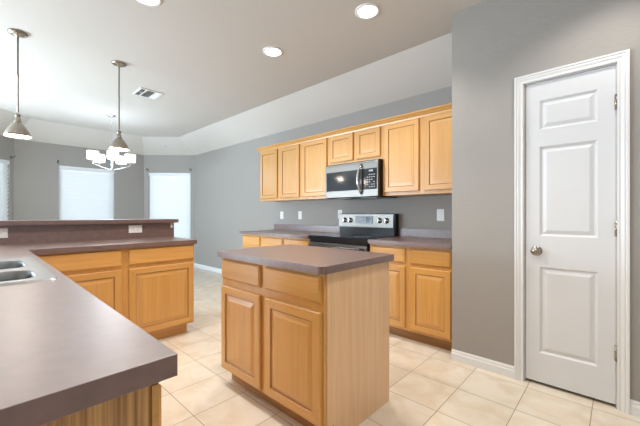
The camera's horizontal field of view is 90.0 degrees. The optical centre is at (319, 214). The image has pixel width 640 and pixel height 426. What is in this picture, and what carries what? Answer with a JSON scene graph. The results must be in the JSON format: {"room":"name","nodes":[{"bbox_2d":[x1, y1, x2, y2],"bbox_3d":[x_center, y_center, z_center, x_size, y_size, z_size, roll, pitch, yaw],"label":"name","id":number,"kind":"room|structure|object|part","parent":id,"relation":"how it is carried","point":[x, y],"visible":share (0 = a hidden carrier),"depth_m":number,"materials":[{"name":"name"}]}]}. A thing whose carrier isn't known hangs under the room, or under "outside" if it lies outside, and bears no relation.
{"room":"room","nodes":[
{"label":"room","id":0,"kind":"room"},
{"bbox_2d":[0,135,13,219],"bbox_3d":[-5.279,-0.068,4.896,0.140,2.440,1.131,0,0,-2],"label":"wall","id":1,"kind":"structure","parent":0,"point":[6,143],"depth_m":5.40,"materials":[{"name":"grey paint"}]},
{"bbox_2d":[0,159,9,219],"bbox_3d":[-5.242,-0.165,4.948,0.055,1.472,0.888,0,0,-2],"label":"window blind","id":2,"kind":"object","parent":1,"relation":"attached to","point":[4,196],"visible":0.66,"depth_m":5.30,"materials":[{"name":"white"}]},
{"bbox_3d":[-5.230,-0.141,5.289,0.002,1.405,0.003,0,0,-2],"label":"lift cord","id":3,"kind":"part","parent":2,"relation":"part of","materials":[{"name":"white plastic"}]},
{"bbox_2d":[14,139,143,219],"bbox_3d":[-4.581,-0.068,6.261,0.140,2.440,2.050,0,0,43],"label":"wall","id":4,"kind":"structure","parent":0,"point":[36,167],"depth_m":5.84,"materials":[{"name":"grey paint"}]},
{"bbox_2d":[59,165,113,219],"bbox_3d":[-4.537,-0.165,6.251,0.055,1.472,0.883,0,0,43],"label":"window blind","id":5,"kind":"object","parent":4,"relation":"attached to","point":[84,193],"visible":0.67,"depth_m":6.22,"materials":[{"name":"white"}]},
{"bbox_2d":[86,150,135,170],"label":"chandelier","id":6,"kind":"object","parent":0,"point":[98,158],"depth_m":5.14,"materials":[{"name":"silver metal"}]},
{"bbox_3d":[-3.498,-0.908,4.927,0.158,0.129,0.158,0,0,43],"label":"lamp shade","id":7,"kind":"part","parent":6,"relation":"part of","materials":[{"name":"white glass"}]},
{"bbox_3d":[-3.598,-0.908,5.218,0.158,0.129,0.158,0,0,43],"label":"lamp shade","id":8,"kind":"part","parent":6,"relation":"part of","materials":[{"name":"white glass"}]},
{"bbox_3d":[-3.190,-0.908,4.932,0.158,0.129,0.158,0,0,43],"label":"lamp shade","id":9,"kind":"part","parent":6,"relation":"part of","materials":[{"name":"white glass"}]},
{"bbox_3d":[-3.353,-0.908,5.404,0.158,0.129,0.158,0,0,43],"label":"lamp shade","id":10,"kind":"part","parent":6,"relation":"part of","materials":[{"name":"white glass"}]},
{"bbox_3d":[-3.100,-0.908,5.227,0.158,0.129,0.158,0,0,43],"label":"lamp shade","id":11,"kind":"part","parent":6,"relation":"part of","materials":[{"name":"white glass"}]},
{"bbox_2d":[144,155,194,262],"bbox_3d":[-3.280,-0.068,7.045,1.103,2.440,0.140,0,0,-1],"label":"wall","id":12,"kind":"structure","parent":0,"point":[153,163],"depth_m":6.98,"materials":[{"name":"grey paint"}]},
{"bbox_2d":[149,173,189,238],"bbox_3d":[-3.280,-0.165,7.006,0.893,1.472,0.055,0,0,-1],"label":"window blind","id":13,"kind":"object","parent":12,"relation":"attached to","point":[169,194],"visible":0.8,"depth_m":7.00,"materials":[{"name":"white"}]},
{"bbox_3d":[-2.938,-0.141,6.990,0.003,1.405,0.002,0,0,-1],"label":"lift cord","id":14,"kind":"part","parent":13,"relation":"part of","materials":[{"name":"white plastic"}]},
{"bbox_2d":[0,0,484,154],"bbox_3d":[-2.115,-1.568,1.801,9.550,0.560,6.750,0,0,43],"label":"ceiling","id":15,"kind":"structure","parent":0,"point":[218,84],"depth_m":3.34,"materials":[{"name":"grey paint"}]},
{"bbox_2d":[3,28,31,138],"bbox_3d":[-2.641,-1.135,2.798,0.184,0.907,0.184,0,0,43],"label":"pendant light","id":16,"kind":"object","parent":15,"relation":"hanging from","point":[16,129],"visible":1,"depth_m":2.79,"materials":[{"name":"silver metal"}]},
{"bbox_3d":[-2.641,-0.743,2.798,0.184,0.123,0.184,0,0,43],"label":"lamp shade","id":17,"kind":"part","parent":16,"relation":"part of","materials":[{"name":"silver metal"}]},
{"bbox_3d":[-2.641,-1.220,2.798,0.017,0.664,0.017,0,0,43],"label":"rod","id":18,"kind":"part","parent":16,"relation":"part of","materials":[{"name":"silver metal"}]},
{"bbox_2d":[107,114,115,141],"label":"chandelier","id":19,"kind":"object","parent":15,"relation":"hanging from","point":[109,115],"depth_m":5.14,"materials":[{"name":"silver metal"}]},
{"bbox_2d":[109,60,128,150],"bbox_3d":[-2.113,-1.135,3.365,0.184,0.907,0.184,0,0,43],"label":"pendant light","id":20,"kind":"object","parent":15,"relation":"hanging from","point":[118,144],"visible":1,"depth_m":3.35,"materials":[{"name":"silver metal"}]},
{"bbox_3d":[-2.113,-0.743,3.365,0.184,0.123,0.184,0,0,43],"label":"lamp shade","id":21,"kind":"part","parent":20,"relation":"part of","materials":[{"name":"beige glass"}]},
{"bbox_3d":[-2.113,-1.220,3.365,0.017,0.664,0.017,0,0,43],"label":"rod","id":22,"kind":"part","parent":20,"relation":"part of","materials":[{"name":"silver metal"}]},
{"bbox_2d":[132,87,163,99],"bbox_3d":[-2.263,-1.583,4.209,0.310,0.010,0.280,0,0,43],"label":"ceiling vent","id":23,"kind":"object","parent":15,"relation":"in","point":[142,92],"visible":1,"depth_m":4.20,"materials":[{"name":"white metal"}]},
{"bbox_2d":[136,0,161,6],"bbox_3d":[-1.268,-1.581,2.344,0.196,0.013,0.196,0,0,43],"label":"recessed light","id":24,"kind":"object","parent":15,"relation":"in","point":[153,3],"visible":1,"depth_m":2.39,"materials":[{"name":"white glass"}]},
{"bbox_3d":[-1.268,-1.581,2.344,0.144,0.011,0.144,0,0,43],"label":"bulb","id":25,"kind":"part","parent":24,"relation":"part of","materials":[{"name":"white glass"}]},
{"bbox_2d":[263,46,282,56],"bbox_3d":[-0.459,-1.581,3.123,0.196,0.013,0.196,0,0,43],"label":"recessed light","id":26,"kind":"object","parent":15,"relation":"in","point":[272,51],"visible":1,"depth_m":3.11,"materials":[{"name":"white glass"}]},
{"bbox_3d":[-0.459,-1.581,3.123,0.144,0.011,0.144,0,0,43],"label":"bulb","id":27,"kind":"part","parent":26,"relation":"part of","materials":[{"name":"white glass"}]},
{"bbox_2d":[355,3,379,18],"bbox_3d":[0.371,-1.581,2.501,0.196,0.013,0.196,0,0,43],"label":"recessed light","id":28,"kind":"object","parent":15,"relation":"in","point":[366,10],"visible":1,"depth_m":2.49,"materials":[{"name":"white glass"}]},
{"bbox_3d":[0.371,-1.581,2.501,0.144,0.011,0.144,0,0,43],"label":"bulb","id":29,"kind":"part","parent":28,"relation":"part of","materials":[{"name":"white glass"}]},
{"bbox_2d":[195,86,451,268],"bbox_3d":[0.560,-0.068,4.017,8.860,2.440,0.140,0,0,43],"label":"wall","id":30,"kind":"structure","parent":0,"point":[227,179],"depth_m":5.34,"materials":[{"name":"grey paint"}]},
{"bbox_2d":[195,263,221,273],"bbox_3d":[-1.723,1.111,6.041,2.760,0.083,0.014,0,0,43],"label":"baseboard","id":31,"kind":"structure","parent":30,"relation":"attached to","point":[200,266],"depth_m":6.55,"materials":[{"name":"white paint"}]},
{"bbox_2d":[280,211,283,218],"bbox_3d":[-0.597,0.015,4.994,0.074,0.118,0.008,0,0,43],"label":"wall outlet","id":32,"kind":"object","parent":30,"relation":"attached to","point":[281,212],"visible":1,"depth_m":4.99,"materials":[{"name":"white plastic"}]},
{"bbox_2d":[260,144,310,201],"bbox_3d":[-0.479,-0.578,4.665,0.900,0.765,0.327,0,0,43],"label":"upper cabinet","id":33,"kind":"object","parent":30,"relation":"attached to","point":[280,169],"visible":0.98,"depth_m":4.51,"materials":[{"name":"brown wood"}]},
{"bbox_3d":[-0.755,-0.581,4.711,0.396,0.705,0.019,0,0,43],"label":"door","id":34,"kind":"part","parent":33,"relation":"part of","materials":[{"name":"brown wood"}]},
{"bbox_3d":[-0.418,-0.581,4.397,0.392,0.705,0.019,0,0,43],"label":"door","id":35,"kind":"part","parent":33,"relation":"part of","materials":[{"name":"brown wood"}]},
{"bbox_2d":[256,103,451,152],"bbox_3d":[0.260,-0.966,3.956,3.040,0.060,0.354,0,0,43],"label":"crown molding","id":36,"kind":"structure","parent":33,"relation":"attached to","point":[444,108],"depth_m":3.50,"materials":[{"name":"brown wood"}]},
{"bbox_2d":[298,211,301,218],"bbox_3d":[-0.294,0.015,4.712,0.074,0.118,0.008,0,0,43],"label":"wall outlet","id":37,"kind":"object","parent":30,"relation":"attached to","point":[299,212],"visible":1,"depth_m":4.71,"materials":[{"name":"white plastic"}]},
{"bbox_2d":[274,224,339,232],"bbox_3d":[-0.218,0.201,4.632,1.393,0.092,0.020,0,0,43],"label":"backsplash","id":38,"kind":"structure","parent":30,"relation":"attached to","point":[311,228],"depth_m":4.57,"materials":[{"name":"grey laminate"}]},
{"bbox_2d":[301,138,335,199],"bbox_3d":[0.029,-0.578,4.190,0.489,0.765,0.327,0,0,43],"label":"upper cabinet","id":39,"kind":"object","parent":30,"relation":"attached to","point":[314,154],"visible":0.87,"depth_m":4.07,"materials":[{"name":"brown wood"}]},
{"bbox_3d":[-0.074,-0.581,4.076,0.433,0.705,0.019,0,0,43],"label":"door","id":40,"kind":"part","parent":39,"relation":"part of","materials":[{"name":"brown wood"}]},
{"bbox_2d":[329,126,382,165],"bbox_3d":[0.487,-0.773,3.763,0.762,0.374,0.327,0,0,43],"label":"upper cabinet","id":41,"kind":"object","parent":30,"relation":"attached to","point":[367,144],"visible":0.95,"depth_m":3.61,"materials":[{"name":"brown wood"}]},
{"bbox_3d":[0.250,-0.776,3.774,0.353,0.314,0.019,0,0,43],"label":"door","id":42,"kind":"part","parent":41,"relation":"part of","materials":[{"name":"brown wood"}]},
{"bbox_2d":[325,159,396,199],"bbox_3d":[0.448,-0.383,3.709,0.742,0.403,0.459,0,0,43],"label":"microwave oven","id":43,"kind":"object","parent":41,"relation":"attached to","point":[361,179],"visible":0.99,"depth_m":3.54,"materials":[{"name":"silver metal"}]},
{"bbox_3d":[0.428,-0.379,3.463,0.078,0.335,0.029,0,0,-26],"label":"handle","id":44,"kind":"part","parent":43,"relation":"part of","materials":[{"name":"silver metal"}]},
{"bbox_3d":[0.525,-0.378,3.409,0.190,0.224,0.004,0,0,43],"label":"control panel","id":45,"kind":"part","parent":43,"relation":"part of","materials":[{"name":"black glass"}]},
{"bbox_3d":[0.527,-0.776,3.516,0.315,0.314,0.019,0,0,43],"label":"door","id":46,"kind":"part","parent":41,"relation":"part of","materials":[{"name":"brown wood"}]},
{"bbox_2d":[383,111,451,196],"bbox_3d":[1.074,-0.578,3.216,0.840,0.765,0.327,0,0,43],"label":"upper cabinet","id":47,"kind":"object","parent":30,"relation":"attached to","point":[417,153],"visible":0.8,"depth_m":3.12,"materials":[{"name":"brown wood"}]},
{"bbox_3d":[0.822,-0.581,3.241,0.387,0.705,0.019,0,0,43],"label":"door","id":48,"kind":"part","parent":47,"relation":"part of","materials":[{"name":"brown wood"}]},
{"bbox_3d":[1.134,-0.581,2.949,0.360,0.705,0.019,0,0,43],"label":"door","id":49,"kind":"part","parent":47,"relation":"part of","materials":[{"name":"brown wood"}]},
{"bbox_2d":[399,228,451,238],"bbox_3d":[1.192,0.201,3.317,0.808,0.092,0.020,0,0,43],"label":"backsplash","id":50,"kind":"structure","parent":30,"relation":"attached to","point":[407,232],"depth_m":3.37,"materials":[{"name":"grey laminate"}]},
{"bbox_2d":[437,209,443,220],"bbox_3d":[1.237,0.009,3.284,0.078,0.122,0.008,0,0,43],"label":"wall switch","id":51,"kind":"object","parent":30,"relation":"attached to","point":[440,212],"visible":1,"depth_m":3.28,"materials":[{"name":"white plastic"}]},
{"bbox_2d":[158,267,639,425],"bbox_3d":[-2.223,1.212,1.868,10.600,0.120,7.500,0,0,43],"label":"floor","id":52,"kind":"structure","parent":0,"point":[427,387],"depth_m":2.06,"materials":[{"name":"beige tile"}]},
{"bbox_2d":[41,383,160,425],"bbox_3d":[-0.818,0.719,0.654,0.912,0.866,0.611,0,0,43],"label":"base cabinet","id":53,"kind":"object","parent":52,"relation":"on","point":[141,407],"visible":0.22,"depth_m":0.52,"materials":[{"name":"brown wood"}]},
{"bbox_3d":[-0.443,0.363,0.709,0.435,0.131,0.019,0,0,43],"label":"drawer","id":54,"kind":"part","parent":53,"relation":"part of","materials":[{"name":"brown wood"}]},
{"bbox_2d":[36,244,193,339],"bbox_3d":[-1.862,0.719,2.861,0.619,0.866,1.235,0,0,43],"label":"base cabinet","id":55,"kind":"object","parent":52,"relation":"on","point":[152,288],"visible":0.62,"depth_m":2.77,"materials":[{"name":"brown wood"}]},
{"bbox_3d":[-1.835,0.363,2.450,0.019,0.131,0.556,0,0,43],"label":"drawer","id":56,"kind":"part","parent":55,"relation":"part of","materials":[{"name":"brown wood"}]},
{"bbox_3d":[-1.835,0.748,2.450,0.019,0.573,0.556,0,0,43],"label":"door","id":57,"kind":"part","parent":55,"relation":"part of","materials":[{"name":"brown wood"}]},
{"bbox_2d":[0,223,196,425],"bbox_3d":[-1.173,0.189,1.832,3.074,0.194,1.920,0,0,43],"label":"countertop","id":58,"kind":"structure","parent":55,"relation":"on","point":[64,351],"depth_m":0.63,"materials":[{"name":"brown laminate"}]},
{"bbox_2d":[0,228,7,237],"bbox_3d":[-2.573,0.152,2.550,0.008,0.080,0.124,0,0,43],"label":"wall outlet","id":59,"kind":"object","parent":58,"relation":"attached to","point":[3,231],"visible":1,"depth_m":2.58,"materials":[{"name":"white plastic"}]},
{"bbox_2d":[0,257,57,285],"bbox_3d":[-1.507,0.334,1.298,0.873,0.192,0.580,0,0,43],"label":"sink","id":60,"kind":"object","parent":58,"relation":"in","point":[20,270],"visible":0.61,"depth_m":1.34,"materials":[{"name":"silver metal"}]},
{"bbox_3d":[-1.593,0.334,1.389,0.319,0.192,0.464,0,0,43],"label":"bowl","id":61,"kind":"part","parent":60,"relation":"part of","materials":[{"name":"silver metal"}]},
{"bbox_3d":[-1.309,0.334,1.125,0.254,0.192,0.464,0,0,43],"label":"bowl","id":62,"kind":"part","parent":60,"relation":"part of","materials":[{"name":"silver metal"}]},
{"bbox_2d":[0,223,173,244],"bbox_3d":[-2.290,0.182,2.874,0.020,0.180,1.920,0,0,43],"label":"backsplash","id":63,"kind":"structure","parent":58,"relation":"attached to","point":[18,234],"depth_m":2.94,"materials":[{"name":"brown laminate"}]},
{"bbox_2d":[129,225,141,232],"bbox_3d":[-1.891,0.152,3.281,0.008,0.080,0.124,0,0,43],"label":"wall outlet","id":64,"kind":"object","parent":58,"relation":"attached to","point":[132,228],"visible":1,"depth_m":3.28,"materials":[{"name":"white plastic"}]},
{"bbox_3d":[-1.418,0.363,2.896,0.019,0.131,0.558,0,0,43],"label":"drawer","id":65,"kind":"part","parent":55,"relation":"part of","materials":[{"name":"brown wood"}]},
{"bbox_3d":[-1.418,0.748,2.896,0.019,0.573,0.558,0,0,43],"label":"door","id":66,"kind":"part","parent":55,"relation":"part of","materials":[{"name":"brown wood"}]},
{"bbox_2d":[243,234,283,247],"bbox_3d":[-0.595,0.719,4.565,0.923,0.866,0.604,0,0,43],"label":"base cabinet","id":67,"kind":"object","parent":52,"relation":"on","point":[249,241],"visible":0.24,"depth_m":4.38,"materials":[{"name":"brown wood"}]},
{"bbox_3d":[-0.971,0.374,4.516,0.410,0.132,0.019,0,0,43],"label":"drawer","id":68,"kind":"part","parent":67,"relation":"part of","materials":[{"name":"brown wood"}]},
{"bbox_3d":[-0.625,0.374,4.194,0.419,0.132,0.019,0,0,43],"label":"drawer","id":69,"kind":"part","parent":67,"relation":"part of","materials":[{"name":"brown wood"}]},
{"bbox_2d":[239,224,339,238],"bbox_3d":[-0.437,0.221,4.411,1.413,0.131,0.642,0,0,43],"label":"countertop","id":70,"kind":"structure","parent":67,"relation":"on","point":[280,230],"depth_m":4.40,"materials":[{"name":"brown laminate"}]},
{"bbox_2d":[284,237,310,245],"bbox_3d":[-0.087,0.719,4.091,0.463,0.866,0.604,0,0,43],"label":"base cabinet","id":71,"kind":"object","parent":52,"relation":"on","point":[296,241],"visible":0.1,"depth_m":3.86,"materials":[{"name":"brown wood"}]},
{"bbox_3d":[-0.288,0.374,3.879,0.423,0.132,0.019,0,0,43],"label":"drawer","id":72,"kind":"part","parent":71,"relation":"part of","materials":[{"name":"brown wood"}]},
{"bbox_2d":[221,258,388,425],"bbox_3d":[-0.126,0.719,2.076,0.943,0.866,0.613,0,0,43],"label":"kitchen island","id":73,"kind":"object","parent":52,"relation":"on","point":[313,347],"visible":0.88,"depth_m":1.75,"materials":[{"name":"brown wood"}]},
{"bbox_3d":[-0.507,0.756,2.025,0.429,0.556,0.019,0,0,43],"label":"door","id":74,"kind":"part","parent":73,"relation":"part of","materials":[{"name":"brown wood"}]},
{"bbox_3d":[-0.507,0.366,2.025,0.429,0.128,0.019,0,0,43],"label":"drawer","id":75,"kind":"part","parent":73,"relation":"part of","materials":[{"name":"brown wood"}]},
{"bbox_3d":[-0.154,0.366,1.697,0.434,0.128,0.019,0,0,43],"label":"drawer","id":76,"kind":"part","parent":73,"relation":"part of","materials":[{"name":"brown wood"}]},
{"bbox_3d":[-0.154,0.756,1.697,0.434,0.556,0.019,0,0,43],"label":"door","id":77,"kind":"part","parent":73,"relation":"part of","materials":[{"name":"brown wood"}]},
{"bbox_2d":[217,244,393,274],"bbox_3d":[-0.118,0.267,2.071,0.973,0.039,0.662,0,0,43],"label":"island countertop","id":78,"kind":"structure","parent":73,"relation":"on","point":[309,259],"depth_m":1.87,"materials":[{"name":"brown laminate"}]},
{"bbox_2d":[308,214,398,251],"bbox_3d":[0.358,0.573,3.625,0.804,1.158,0.685,0,0,43],"label":"range","id":79,"kind":"object","parent":52,"relation":"on","point":[355,229],"visible":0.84,"depth_m":3.60,"materials":[{"name":"silver metal"}]},
{"bbox_3d":[0.147,0.352,3.398,0.704,0.026,0.064,0,0,43],"label":"handle","id":80,"kind":"part","parent":79,"relation":"part of","materials":[{"name":"silver metal"}]},
{"bbox_3d":[0.182,0.585,3.436,0.796,0.534,0.045,0,0,43],"label":"oven door","id":81,"kind":"part","parent":79,"relation":"part of","materials":[{"name":"silver metal"}]},
{"bbox_3d":[0.184,0.285,3.438,0.800,0.057,0.040,0,0,43],"label":"rail","id":82,"kind":"part","parent":79,"relation":"part of","materials":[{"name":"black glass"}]},
{"bbox_2d":[309,233,394,239],"bbox_3d":[0.356,0.248,3.623,0.800,0.017,0.555,0,0,43],"label":"cooktop","id":83,"kind":"object","parent":79,"relation":"in","point":[334,236],"depth_m":3.57,"materials":[{"name":"black glass"}]},
{"bbox_3d":[0.532,0.077,3.823,0.784,0.158,0.022,0,0,43],"label":"control panel","id":84,"kind":"part","parent":79,"relation":"part of","materials":[{"name":"silver metal"}]},
{"bbox_2d":[370,244,451,350],"bbox_3d":[0.983,0.719,3.094,0.807,0.866,0.604,0,0,43],"label":"base cabinet","id":85,"kind":"object","parent":52,"relation":"on","point":[420,279],"visible":0.64,"depth_m":2.79,"materials":[{"name":"brown wood"}]},
{"bbox_3d":[0.637,0.374,3.017,0.367,0.132,0.019,0,0,43],"label":"drawer","id":86,"kind":"part","parent":85,"relation":"part of","materials":[{"name":"brown wood"}]},
{"bbox_3d":[0.637,0.750,3.017,0.367,0.557,0.019,0,0,43],"label":"door","id":87,"kind":"part","parent":85,"relation":"part of","materials":[{"name":"brown wood"}]},
{"bbox_2d":[368,228,451,249],"bbox_3d":[0.980,0.221,3.090,0.808,0.131,0.642,0,0,43],"label":"countertop","id":88,"kind":"structure","parent":85,"relation":"on","point":[411,237],"depth_m":3.12,"materials":[{"name":"brown laminate"}]},
{"bbox_3d":[0.939,0.374,2.735,0.357,0.132,0.019,0,0,43],"label":"drawer","id":89,"kind":"part","parent":85,"relation":"part of","materials":[{"name":"brown wood"}]},
{"bbox_3d":[0.939,0.750,2.735,0.357,0.557,0.019,0,0,43],"label":"door","id":90,"kind":"part","parent":85,"relation":"part of","materials":[{"name":"brown wood"}]},
{"bbox_2d":[452,0,639,401],"bbox_3d":[2.173,-0.217,1.573,2.968,2.741,0.115,0,0,43],"label":"wall","id":91,"kind":"structure","parent":0,"point":[495,43],"depth_m":2.32,"materials":[{"name":"grey paint"}]},
{"bbox_2d":[451,349,513,378],"bbox_3d":[1.203,1.111,2.389,0.437,0.083,0.014,0,0,43],"label":"baseboard","id":92,"kind":"structure","parent":91,"relation":"attached to","point":[486,364],"depth_m":2.37,"materials":[{"name":"white paint"}]},
{"bbox_2d":[526,65,616,403],"bbox_3d":[1.579,0.121,2.044,0.473,2.017,0.101,0,0,43],"label":"door","id":93,"kind":"structure","parent":91,"relation":"in","point":[571,223],"depth_m":2.04,"materials":[{"name":"white paint"}]},
{"bbox_3d":[1.446,0.247,2.145,0.066,0.066,0.068,0,0,43],"label":"knob","id":94,"kind":"part","parent":93,"relation":"part of","materials":[{"name":"silver metal"}]},
{"bbox_2d":[514,49,629,414],"bbox_3d":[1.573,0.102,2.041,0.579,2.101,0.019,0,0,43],"label":"trim","id":95,"kind":"structure","parent":91,"relation":"attached to","point":[622,58],"depth_m":1.88,"materials":[{"name":"white paint"}]},
{"bbox_2d":[630,399,639,416],"bbox_3d":[2.500,1.111,1.180,1.952,0.083,0.014,0,0,43],"label":"baseboard","id":96,"kind":"structure","parent":91,"relation":"attached to","point":[634,405],"depth_m":1.83,"materials":[{"name":"white paint"}]},
{"bbox_3d":[-2.347,0.622,2.927,0.135,1.060,1.920,0,0,43],"label":"wall","id":97,"kind":"structure","parent":0,"visible":0},
{"bbox_2d":[0,219,178,225],"bbox_3d":[-2.412,0.073,2.987,0.437,0.038,2.000,0,0,43],"label":"bar","id":98,"kind":"object","parent":97,"relation":"on","point":[80,221],"visible":1,"depth_m":2.93,"materials":[{"name":"brown laminate"}]}
]}

